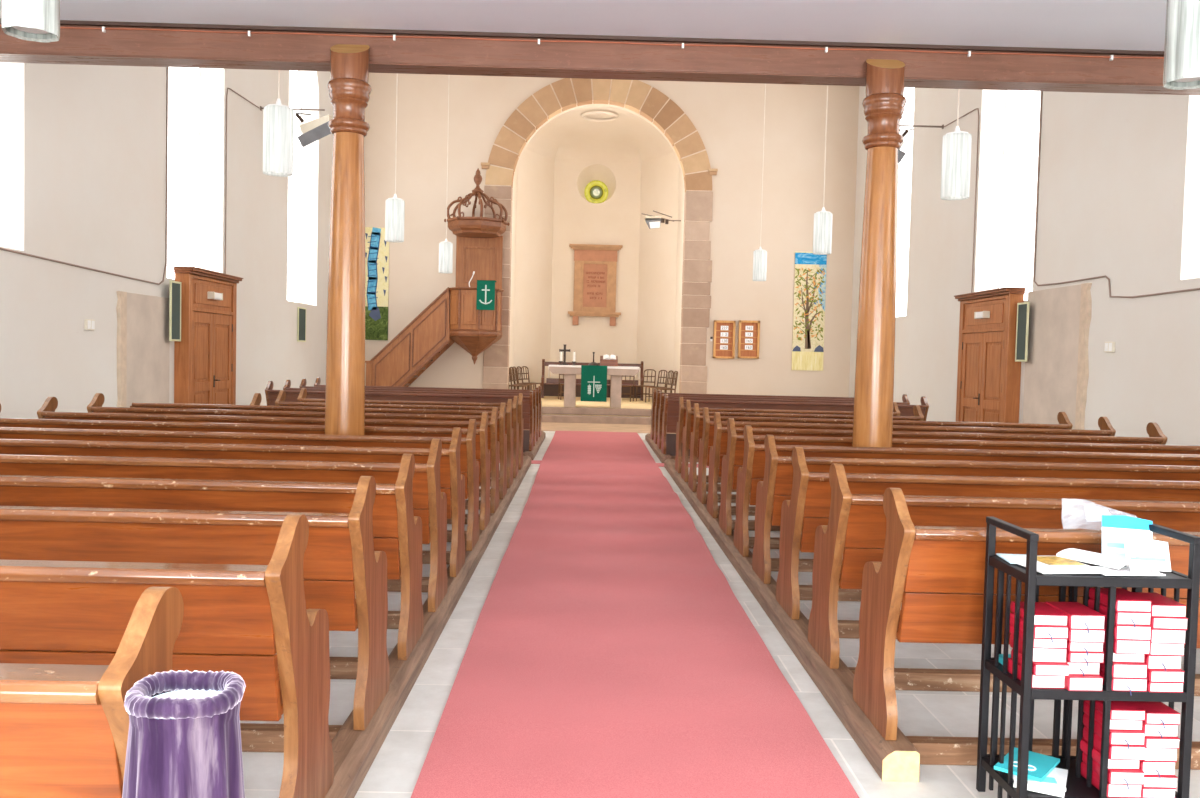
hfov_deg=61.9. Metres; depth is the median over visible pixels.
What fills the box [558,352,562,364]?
candle
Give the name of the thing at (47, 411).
pew
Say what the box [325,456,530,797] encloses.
base rail
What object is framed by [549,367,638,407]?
stone altar
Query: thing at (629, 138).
ceiling
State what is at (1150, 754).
hymnal
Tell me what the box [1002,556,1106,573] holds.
leaflet
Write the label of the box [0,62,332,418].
wall
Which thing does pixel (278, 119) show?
pendant lamp
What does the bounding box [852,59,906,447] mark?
wooden column
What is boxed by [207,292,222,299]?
box
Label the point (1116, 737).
hymnal
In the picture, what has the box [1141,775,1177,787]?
hymnal
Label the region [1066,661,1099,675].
hymnal
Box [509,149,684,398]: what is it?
wall
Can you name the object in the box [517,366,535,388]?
chair
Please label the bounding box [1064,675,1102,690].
hymnal
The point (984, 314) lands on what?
box
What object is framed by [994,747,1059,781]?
leaflet
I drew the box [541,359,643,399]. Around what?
railing
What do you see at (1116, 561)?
paper sheet
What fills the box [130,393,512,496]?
pew
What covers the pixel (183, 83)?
window
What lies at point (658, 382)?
chair
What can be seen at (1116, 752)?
hymnal
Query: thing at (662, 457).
sill
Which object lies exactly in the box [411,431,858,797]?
carpet runner
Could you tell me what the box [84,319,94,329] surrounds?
switch plate
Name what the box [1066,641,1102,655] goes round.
hymnal
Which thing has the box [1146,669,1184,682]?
hymnal
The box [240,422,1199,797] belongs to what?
floor
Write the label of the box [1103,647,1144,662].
hymnal
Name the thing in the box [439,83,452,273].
pendant lamp
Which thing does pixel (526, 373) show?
chair
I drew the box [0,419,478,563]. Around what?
pew
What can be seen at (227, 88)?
conduit
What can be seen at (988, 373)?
door porch
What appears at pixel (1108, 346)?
switch plate
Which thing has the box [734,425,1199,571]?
pew
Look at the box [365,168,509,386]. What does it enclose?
pulpit
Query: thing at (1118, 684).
hymnal
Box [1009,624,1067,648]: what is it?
hymnal
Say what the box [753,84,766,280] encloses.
pendant lamp
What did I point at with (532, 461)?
carpet
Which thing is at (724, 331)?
hymn board
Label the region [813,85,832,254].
pendant lamp
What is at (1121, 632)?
hymnal
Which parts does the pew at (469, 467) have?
backrest, panel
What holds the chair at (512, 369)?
on the floor at (547, 401)
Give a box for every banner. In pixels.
[365,227,388,339]
[792,252,826,370]
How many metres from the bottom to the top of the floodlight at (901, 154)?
0.796 m
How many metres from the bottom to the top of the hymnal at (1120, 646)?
0.050 m
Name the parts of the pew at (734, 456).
panel, backrest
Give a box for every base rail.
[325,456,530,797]
[664,459,919,781]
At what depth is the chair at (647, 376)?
30.51 m
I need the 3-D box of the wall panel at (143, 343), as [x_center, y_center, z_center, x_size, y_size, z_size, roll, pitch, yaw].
[-6.660,-0.315,14.621,0.050,2.410,1.699,1,2,-1]
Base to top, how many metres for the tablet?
2.627 m
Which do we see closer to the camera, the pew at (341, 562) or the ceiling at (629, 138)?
the pew at (341, 562)
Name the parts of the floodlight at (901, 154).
glass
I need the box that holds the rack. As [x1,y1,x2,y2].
[976,517,1199,797]
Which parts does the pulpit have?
newel post, handrail, moulding, tub panel, tub panel, pendant knob, moulding, tub rail, panel moulding, panel, tub panel, tub panel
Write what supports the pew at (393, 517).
on the floor at (396, 768)
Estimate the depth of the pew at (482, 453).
8.57 m
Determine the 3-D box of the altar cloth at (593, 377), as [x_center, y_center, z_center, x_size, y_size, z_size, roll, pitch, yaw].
[-0.156,-0.399,25.655,0.665,0.922,0.182,1,2,-1]
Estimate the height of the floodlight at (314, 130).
0.796 m
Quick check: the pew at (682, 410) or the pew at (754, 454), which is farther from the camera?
the pew at (682, 410)
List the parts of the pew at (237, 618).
backrest, seat, panel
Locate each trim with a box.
[398,73,835,85]
[581,111,617,121]
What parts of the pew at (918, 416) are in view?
panel, backrest, panel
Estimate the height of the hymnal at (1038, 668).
0.040 m
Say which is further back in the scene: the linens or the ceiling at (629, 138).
the ceiling at (629, 138)
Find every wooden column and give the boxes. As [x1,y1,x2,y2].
[325,44,370,434]
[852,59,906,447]
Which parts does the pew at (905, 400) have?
panel, panel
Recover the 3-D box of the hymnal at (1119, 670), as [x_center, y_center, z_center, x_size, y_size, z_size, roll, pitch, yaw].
[1.846,0.946,3.582,0.124,0.050,0.190,1,2,-1]
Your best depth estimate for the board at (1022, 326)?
15.54 m
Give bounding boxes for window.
[167,67,199,278]
[287,70,300,302]
[584,180,607,202]
[896,87,913,316]
[998,90,1040,299]
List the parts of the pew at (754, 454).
panel, backrest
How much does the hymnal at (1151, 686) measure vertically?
0.035 m
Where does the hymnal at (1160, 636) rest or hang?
on the hymnal at (1154, 648)
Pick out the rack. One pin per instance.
(1077, 786)
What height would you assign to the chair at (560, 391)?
0.973 m
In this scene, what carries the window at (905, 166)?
in the wall at (1119, 192)
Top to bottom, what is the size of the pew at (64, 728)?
1.153 m
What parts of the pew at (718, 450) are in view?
panel, backrest, panel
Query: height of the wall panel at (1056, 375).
2.840 m
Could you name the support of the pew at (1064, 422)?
on the floor at (396, 768)
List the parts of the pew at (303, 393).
panel, panel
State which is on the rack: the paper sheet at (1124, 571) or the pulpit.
the paper sheet at (1124, 571)
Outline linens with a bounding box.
[548,365,639,378]
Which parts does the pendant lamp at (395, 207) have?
lamp shade, cord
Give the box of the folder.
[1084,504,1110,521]
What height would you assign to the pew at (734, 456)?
1.153 m
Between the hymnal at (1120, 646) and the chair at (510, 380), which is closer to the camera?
the hymnal at (1120, 646)
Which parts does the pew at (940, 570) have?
panel, seat, backrest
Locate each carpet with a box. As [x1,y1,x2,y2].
[499,460,541,463]
[656,463,708,467]
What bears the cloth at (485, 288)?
hanging from the pulpit
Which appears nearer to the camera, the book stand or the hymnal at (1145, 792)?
the hymnal at (1145, 792)
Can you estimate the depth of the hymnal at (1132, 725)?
3.51 m
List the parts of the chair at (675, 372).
seat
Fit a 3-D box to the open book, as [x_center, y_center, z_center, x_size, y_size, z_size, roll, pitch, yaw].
[0.251,-1.081,25.907,0.340,0.142,0.270,1,2,-1]
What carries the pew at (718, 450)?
on the floor at (396, 768)
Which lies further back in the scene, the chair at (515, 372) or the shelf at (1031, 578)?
the chair at (515, 372)
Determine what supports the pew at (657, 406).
on the floor at (396, 768)
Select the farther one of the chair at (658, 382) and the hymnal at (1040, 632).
the chair at (658, 382)
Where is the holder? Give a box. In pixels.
[588,352,598,365]
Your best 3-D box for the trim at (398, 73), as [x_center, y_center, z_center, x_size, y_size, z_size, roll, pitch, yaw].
[0.053,-8.417,25.762,13.380,0.290,0.220,1,2,-1]
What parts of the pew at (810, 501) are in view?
panel, backrest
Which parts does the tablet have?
sill, inscribed panel, frame, cornice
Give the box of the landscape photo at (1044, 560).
[1037,556,1084,564]
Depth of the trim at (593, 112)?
29.75 m
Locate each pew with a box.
[0,404,489,541]
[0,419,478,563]
[0,427,464,591]
[0,438,446,628]
[0,454,422,678]
[0,476,388,752]
[0,514,333,797]
[0,587,183,797]
[37,397,498,523]
[87,393,506,509]
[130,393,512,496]
[265,381,533,455]
[275,390,518,486]
[283,380,536,445]
[297,388,523,477]
[299,378,538,440]
[314,377,541,436]
[650,388,853,439]
[654,390,853,443]
[657,392,909,448]
[661,394,928,461]
[675,397,899,482]
[681,400,923,491]
[688,403,1072,502]
[697,407,1115,515]
[707,412,1167,531]
[719,418,1199,549]
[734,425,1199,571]
[752,435,1199,601]
[776,447,1199,638]
[808,463,1199,695]
[853,488,1199,769]
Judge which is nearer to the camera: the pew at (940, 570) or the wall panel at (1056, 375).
the pew at (940, 570)
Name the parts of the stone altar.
leg, leg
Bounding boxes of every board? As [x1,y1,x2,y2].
[169,280,180,340]
[297,307,305,341]
[713,320,735,358]
[738,320,759,358]
[1015,302,1029,361]
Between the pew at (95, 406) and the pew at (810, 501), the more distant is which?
the pew at (95, 406)
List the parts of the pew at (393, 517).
backrest, panel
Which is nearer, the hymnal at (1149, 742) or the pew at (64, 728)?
the pew at (64, 728)
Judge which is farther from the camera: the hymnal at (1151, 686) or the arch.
the arch
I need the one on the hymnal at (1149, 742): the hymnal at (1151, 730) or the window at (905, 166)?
the hymnal at (1151, 730)
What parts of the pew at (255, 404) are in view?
panel, backrest, panel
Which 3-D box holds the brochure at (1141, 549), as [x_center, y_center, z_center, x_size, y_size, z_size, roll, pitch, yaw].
[1.988,0.564,3.633,0.145,0.107,0.061,2,2,14]
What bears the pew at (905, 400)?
on the floor at (396, 768)
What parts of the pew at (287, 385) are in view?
panel, panel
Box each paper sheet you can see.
[1056,548,1135,568]
[1092,566,1165,575]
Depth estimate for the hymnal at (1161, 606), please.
3.48 m
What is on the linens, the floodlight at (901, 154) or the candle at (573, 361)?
the candle at (573, 361)
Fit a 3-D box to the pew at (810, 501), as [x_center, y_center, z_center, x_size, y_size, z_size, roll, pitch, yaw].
[3.313,0.908,6.145,4.325,1.153,0.658,1,2,-1]
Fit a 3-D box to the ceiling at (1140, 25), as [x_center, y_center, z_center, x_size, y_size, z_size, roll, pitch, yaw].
[0.226,-2.918,2.498,13.380,0.287,12.230,1,2,-1]
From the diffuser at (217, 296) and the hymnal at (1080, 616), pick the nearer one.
the hymnal at (1080, 616)
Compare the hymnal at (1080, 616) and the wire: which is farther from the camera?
the wire
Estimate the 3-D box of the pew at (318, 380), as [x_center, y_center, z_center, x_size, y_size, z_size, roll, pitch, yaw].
[-3.241,0.212,19.049,4.235,1.153,0.658,1,2,-1]
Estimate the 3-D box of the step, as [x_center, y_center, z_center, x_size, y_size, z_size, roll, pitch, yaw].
[-0.158,0.422,25.265,9.200,0.364,0.750,1,2,-1]
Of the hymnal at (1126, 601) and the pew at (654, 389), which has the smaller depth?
the hymnal at (1126, 601)
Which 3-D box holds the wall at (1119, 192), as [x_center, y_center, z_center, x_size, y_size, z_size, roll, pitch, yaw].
[7.088,-3.295,11.307,0.550,9.300,29.700,1,2,-1]
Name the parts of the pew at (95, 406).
panel, backrest, panel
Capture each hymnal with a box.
[1008,658,1064,688]
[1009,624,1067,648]
[1009,634,1066,662]
[1010,601,1067,625]
[1010,613,1068,642]
[1011,648,1069,675]
[1045,602,1104,633]
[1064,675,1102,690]
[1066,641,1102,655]
[1066,650,1103,666]
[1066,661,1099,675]
[1067,628,1104,642]
[1080,738,1139,769]
[1081,762,1141,797]
[1082,752,1144,788]
[1083,701,1141,730]
[1083,713,1144,749]
[1083,726,1144,760]
[1084,700,1144,720]
[1088,599,1150,628]
[1089,588,1151,611]
[1099,658,1147,678]
[1099,670,1147,695]
[1103,633,1149,654]
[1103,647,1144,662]
[1104,619,1151,640]
[1131,701,1179,728]
[1132,592,1185,617]
[1139,760,1175,779]
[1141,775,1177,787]
[1141,786,1175,797]
[1142,722,1177,737]
[1142,748,1176,761]
[1144,654,1181,670]
[1144,737,1179,748]
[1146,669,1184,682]
[1146,681,1183,692]
[1148,643,1183,655]
[1150,616,1187,629]
[1150,628,1185,643]
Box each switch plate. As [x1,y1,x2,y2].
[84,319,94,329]
[1104,342,1114,351]
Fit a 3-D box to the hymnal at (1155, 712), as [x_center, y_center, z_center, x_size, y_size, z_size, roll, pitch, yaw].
[1.971,1.123,3.595,0.124,0.052,0.201,1,2,-1]
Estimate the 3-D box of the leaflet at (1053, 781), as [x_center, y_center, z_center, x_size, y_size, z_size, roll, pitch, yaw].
[1.586,1.366,3.650,0.165,0.014,0.240,2,2,14]
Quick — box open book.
[603,354,615,359]
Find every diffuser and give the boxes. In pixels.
[214,292,221,299]
[975,311,982,318]
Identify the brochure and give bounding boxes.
[1102,515,1152,555]
[1124,538,1170,571]
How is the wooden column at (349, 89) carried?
on the floor at (396, 768)
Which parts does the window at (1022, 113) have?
frame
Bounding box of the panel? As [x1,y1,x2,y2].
[450,290,500,329]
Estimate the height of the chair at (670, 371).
0.973 m
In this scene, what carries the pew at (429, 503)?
on the floor at (396, 768)
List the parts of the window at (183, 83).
frame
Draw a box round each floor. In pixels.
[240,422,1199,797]
[541,396,651,416]
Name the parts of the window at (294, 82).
frame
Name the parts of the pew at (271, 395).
panel, backrest, panel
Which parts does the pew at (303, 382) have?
panel, panel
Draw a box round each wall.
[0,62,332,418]
[364,73,858,396]
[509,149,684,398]
[849,86,1199,445]
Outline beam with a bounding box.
[0,18,1199,95]
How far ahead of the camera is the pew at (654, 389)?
18.80 m
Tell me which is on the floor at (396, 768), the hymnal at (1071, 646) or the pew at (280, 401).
the pew at (280, 401)
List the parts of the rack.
post, handle, post, post, post, post, handle, post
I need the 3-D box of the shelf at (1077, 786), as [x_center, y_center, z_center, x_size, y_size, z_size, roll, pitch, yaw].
[1.765,1.408,3.694,0.592,0.034,0.380,1,2,-1]
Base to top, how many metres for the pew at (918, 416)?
1.153 m
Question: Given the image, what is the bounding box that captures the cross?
[559,344,569,364]
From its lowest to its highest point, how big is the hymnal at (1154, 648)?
0.045 m
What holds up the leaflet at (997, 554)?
on the rack
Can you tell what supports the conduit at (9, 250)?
attached to the wall at (83, 147)
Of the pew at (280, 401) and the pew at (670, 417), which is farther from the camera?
the pew at (670, 417)
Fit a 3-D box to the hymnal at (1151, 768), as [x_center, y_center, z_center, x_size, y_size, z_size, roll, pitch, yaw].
[1.960,1.302,3.607,0.124,0.062,0.201,1,2,-2]
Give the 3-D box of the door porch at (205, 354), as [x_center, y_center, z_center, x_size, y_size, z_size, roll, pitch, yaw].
[-6.539,-0.656,16.770,0.328,2.920,2.240,1,2,-1]
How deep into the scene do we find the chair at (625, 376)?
30.15 m
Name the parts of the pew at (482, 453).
backrest, panel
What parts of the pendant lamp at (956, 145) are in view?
lamp shade, cord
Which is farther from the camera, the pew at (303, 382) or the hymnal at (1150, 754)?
the pew at (303, 382)
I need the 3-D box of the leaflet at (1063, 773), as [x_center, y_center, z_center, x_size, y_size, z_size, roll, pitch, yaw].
[1.606,1.381,3.641,0.165,0.014,0.240,3,3,28]
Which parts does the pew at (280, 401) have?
panel, backrest, panel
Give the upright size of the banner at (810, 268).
3.091 m
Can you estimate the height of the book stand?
0.273 m
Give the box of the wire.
[0,25,1163,60]
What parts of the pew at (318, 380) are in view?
panel, panel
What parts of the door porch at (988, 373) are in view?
door, transom panel, cornice, door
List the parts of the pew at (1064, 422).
panel, backrest, panel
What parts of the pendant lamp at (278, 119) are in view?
lamp shade, cord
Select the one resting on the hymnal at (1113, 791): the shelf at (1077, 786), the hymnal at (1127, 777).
the hymnal at (1127, 777)
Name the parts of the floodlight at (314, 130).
glass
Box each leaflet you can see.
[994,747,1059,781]
[996,553,1025,563]
[999,654,1010,664]
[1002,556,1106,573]
[1013,767,1067,797]
[1013,768,1065,790]
[1129,561,1158,575]
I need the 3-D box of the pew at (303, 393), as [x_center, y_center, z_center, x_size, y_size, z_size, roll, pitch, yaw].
[-2.538,0.457,13.583,2.960,1.153,0.658,1,2,-1]
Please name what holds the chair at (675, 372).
on the floor at (547, 401)
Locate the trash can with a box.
[122,670,245,797]
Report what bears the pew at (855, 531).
on the floor at (396, 768)
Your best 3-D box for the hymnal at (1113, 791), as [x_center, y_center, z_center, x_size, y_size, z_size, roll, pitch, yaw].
[1.839,1.371,3.604,0.124,0.050,0.190,1,2,0]
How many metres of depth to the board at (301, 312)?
22.52 m
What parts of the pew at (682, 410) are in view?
panel, backrest, panel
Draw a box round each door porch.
[173,266,243,404]
[954,287,1025,422]
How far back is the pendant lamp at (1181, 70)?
5.34 m
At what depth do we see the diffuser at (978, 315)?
16.85 m
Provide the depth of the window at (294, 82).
23.32 m
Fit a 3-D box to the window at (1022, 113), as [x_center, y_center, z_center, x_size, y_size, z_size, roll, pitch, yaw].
[7.216,-4.534,16.602,0.035,5.900,2.340,1,2,-1]
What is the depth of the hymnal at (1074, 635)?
3.48 m
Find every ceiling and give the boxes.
[0,0,1166,50]
[524,106,673,163]
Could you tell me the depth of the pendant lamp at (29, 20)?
4.97 m
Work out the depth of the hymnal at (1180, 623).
3.48 m
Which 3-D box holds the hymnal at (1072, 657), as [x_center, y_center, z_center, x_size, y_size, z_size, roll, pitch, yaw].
[1.696,0.906,3.580,0.124,0.049,0.201,1,2,-1]
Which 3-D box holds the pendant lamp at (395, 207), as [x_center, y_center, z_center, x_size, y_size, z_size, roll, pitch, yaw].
[-2.821,-5.255,13.959,0.257,6.080,0.257,2,3,23]
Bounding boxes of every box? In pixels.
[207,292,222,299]
[974,311,989,318]
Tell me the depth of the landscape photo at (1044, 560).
3.68 m
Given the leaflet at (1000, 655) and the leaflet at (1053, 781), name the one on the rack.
the leaflet at (1000, 655)
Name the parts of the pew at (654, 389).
panel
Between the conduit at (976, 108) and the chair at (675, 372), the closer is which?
the conduit at (976, 108)
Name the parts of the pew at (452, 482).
backrest, panel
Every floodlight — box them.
[260,106,332,146]
[642,210,680,228]
[898,124,943,162]
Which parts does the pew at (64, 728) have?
backrest, panel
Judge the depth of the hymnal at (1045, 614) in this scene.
3.49 m
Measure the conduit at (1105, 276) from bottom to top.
6.332 m
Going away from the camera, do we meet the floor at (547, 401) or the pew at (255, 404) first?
the pew at (255, 404)
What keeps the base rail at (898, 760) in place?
on the floor at (396, 768)
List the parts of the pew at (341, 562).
backrest, seat, panel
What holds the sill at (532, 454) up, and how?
on the floor at (396, 768)
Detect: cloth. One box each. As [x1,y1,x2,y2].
[476,280,495,309]
[581,365,606,401]
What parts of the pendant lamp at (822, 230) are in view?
lamp shade, cord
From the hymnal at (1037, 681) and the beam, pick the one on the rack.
the hymnal at (1037, 681)
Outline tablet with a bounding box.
[568,244,622,325]
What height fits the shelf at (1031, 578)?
0.034 m
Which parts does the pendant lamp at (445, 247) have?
lamp shade, cord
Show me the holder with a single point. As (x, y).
(593, 362)
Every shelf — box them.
[981,754,1176,797]
[985,657,1185,701]
[989,555,1191,588]
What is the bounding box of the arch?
[481,78,717,393]
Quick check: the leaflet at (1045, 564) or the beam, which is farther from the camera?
the beam
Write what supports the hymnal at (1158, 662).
on the hymnal at (1153, 675)
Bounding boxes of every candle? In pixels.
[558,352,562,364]
[572,351,575,364]
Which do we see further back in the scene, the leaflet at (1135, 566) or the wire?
the wire
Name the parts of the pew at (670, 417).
panel, backrest, panel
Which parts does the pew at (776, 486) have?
panel, backrest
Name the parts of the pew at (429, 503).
backrest, panel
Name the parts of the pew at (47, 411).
panel, backrest, panel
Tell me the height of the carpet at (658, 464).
0.008 m
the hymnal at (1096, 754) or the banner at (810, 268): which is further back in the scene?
the banner at (810, 268)
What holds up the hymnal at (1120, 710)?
on the hymnal at (1132, 725)
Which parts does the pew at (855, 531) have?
panel, backrest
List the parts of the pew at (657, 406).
panel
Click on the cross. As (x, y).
(565, 350)
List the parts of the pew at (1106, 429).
panel, backrest, panel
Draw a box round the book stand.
[600,356,617,365]
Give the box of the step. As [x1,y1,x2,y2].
[541,407,650,424]
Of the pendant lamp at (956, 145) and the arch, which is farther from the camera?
the arch
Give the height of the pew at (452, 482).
1.153 m
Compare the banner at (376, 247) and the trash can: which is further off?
the banner at (376, 247)
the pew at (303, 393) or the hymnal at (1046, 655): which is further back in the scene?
the pew at (303, 393)
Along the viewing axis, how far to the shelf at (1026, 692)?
3.49 m
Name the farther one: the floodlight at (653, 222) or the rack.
the floodlight at (653, 222)
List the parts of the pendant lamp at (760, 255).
lamp shade, cord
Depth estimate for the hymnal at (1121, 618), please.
3.48 m
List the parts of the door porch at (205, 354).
door, cornice, transom panel, door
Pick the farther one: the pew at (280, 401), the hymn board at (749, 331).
the hymn board at (749, 331)
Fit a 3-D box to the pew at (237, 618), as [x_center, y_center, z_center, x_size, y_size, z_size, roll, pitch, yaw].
[-3.096,0.878,3.184,4.325,1.153,0.658,1,2,-1]
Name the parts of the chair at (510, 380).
seat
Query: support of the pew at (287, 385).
on the floor at (396, 768)
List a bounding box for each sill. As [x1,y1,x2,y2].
[524,431,545,459]
[645,434,670,462]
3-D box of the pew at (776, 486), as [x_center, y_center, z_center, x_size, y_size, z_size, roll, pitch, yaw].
[3.301,0.869,7.084,4.325,1.153,0.658,1,2,-1]
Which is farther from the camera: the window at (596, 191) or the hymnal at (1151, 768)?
the window at (596, 191)
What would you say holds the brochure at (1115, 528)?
on the rack
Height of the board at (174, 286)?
0.920 m
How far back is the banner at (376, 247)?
26.00 m
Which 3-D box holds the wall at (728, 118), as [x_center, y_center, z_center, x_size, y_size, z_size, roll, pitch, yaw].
[-0.057,-4.096,26.403,14.480,9.300,0.700,1,2,-1]
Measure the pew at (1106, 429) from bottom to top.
1.153 m
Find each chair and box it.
[509,368,526,389]
[510,367,529,389]
[513,367,531,389]
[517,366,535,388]
[521,366,540,389]
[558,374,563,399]
[621,375,634,401]
[636,369,655,401]
[645,370,666,401]
[652,370,673,401]
[657,371,677,392]
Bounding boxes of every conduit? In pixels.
[0,67,167,284]
[225,88,259,273]
[944,108,978,292]
[1033,91,1199,297]
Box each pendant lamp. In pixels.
[1,0,59,42]
[263,70,293,176]
[385,73,404,242]
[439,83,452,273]
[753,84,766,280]
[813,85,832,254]
[940,89,971,199]
[1163,0,1199,89]
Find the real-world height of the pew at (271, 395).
1.153 m
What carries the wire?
attached to the beam

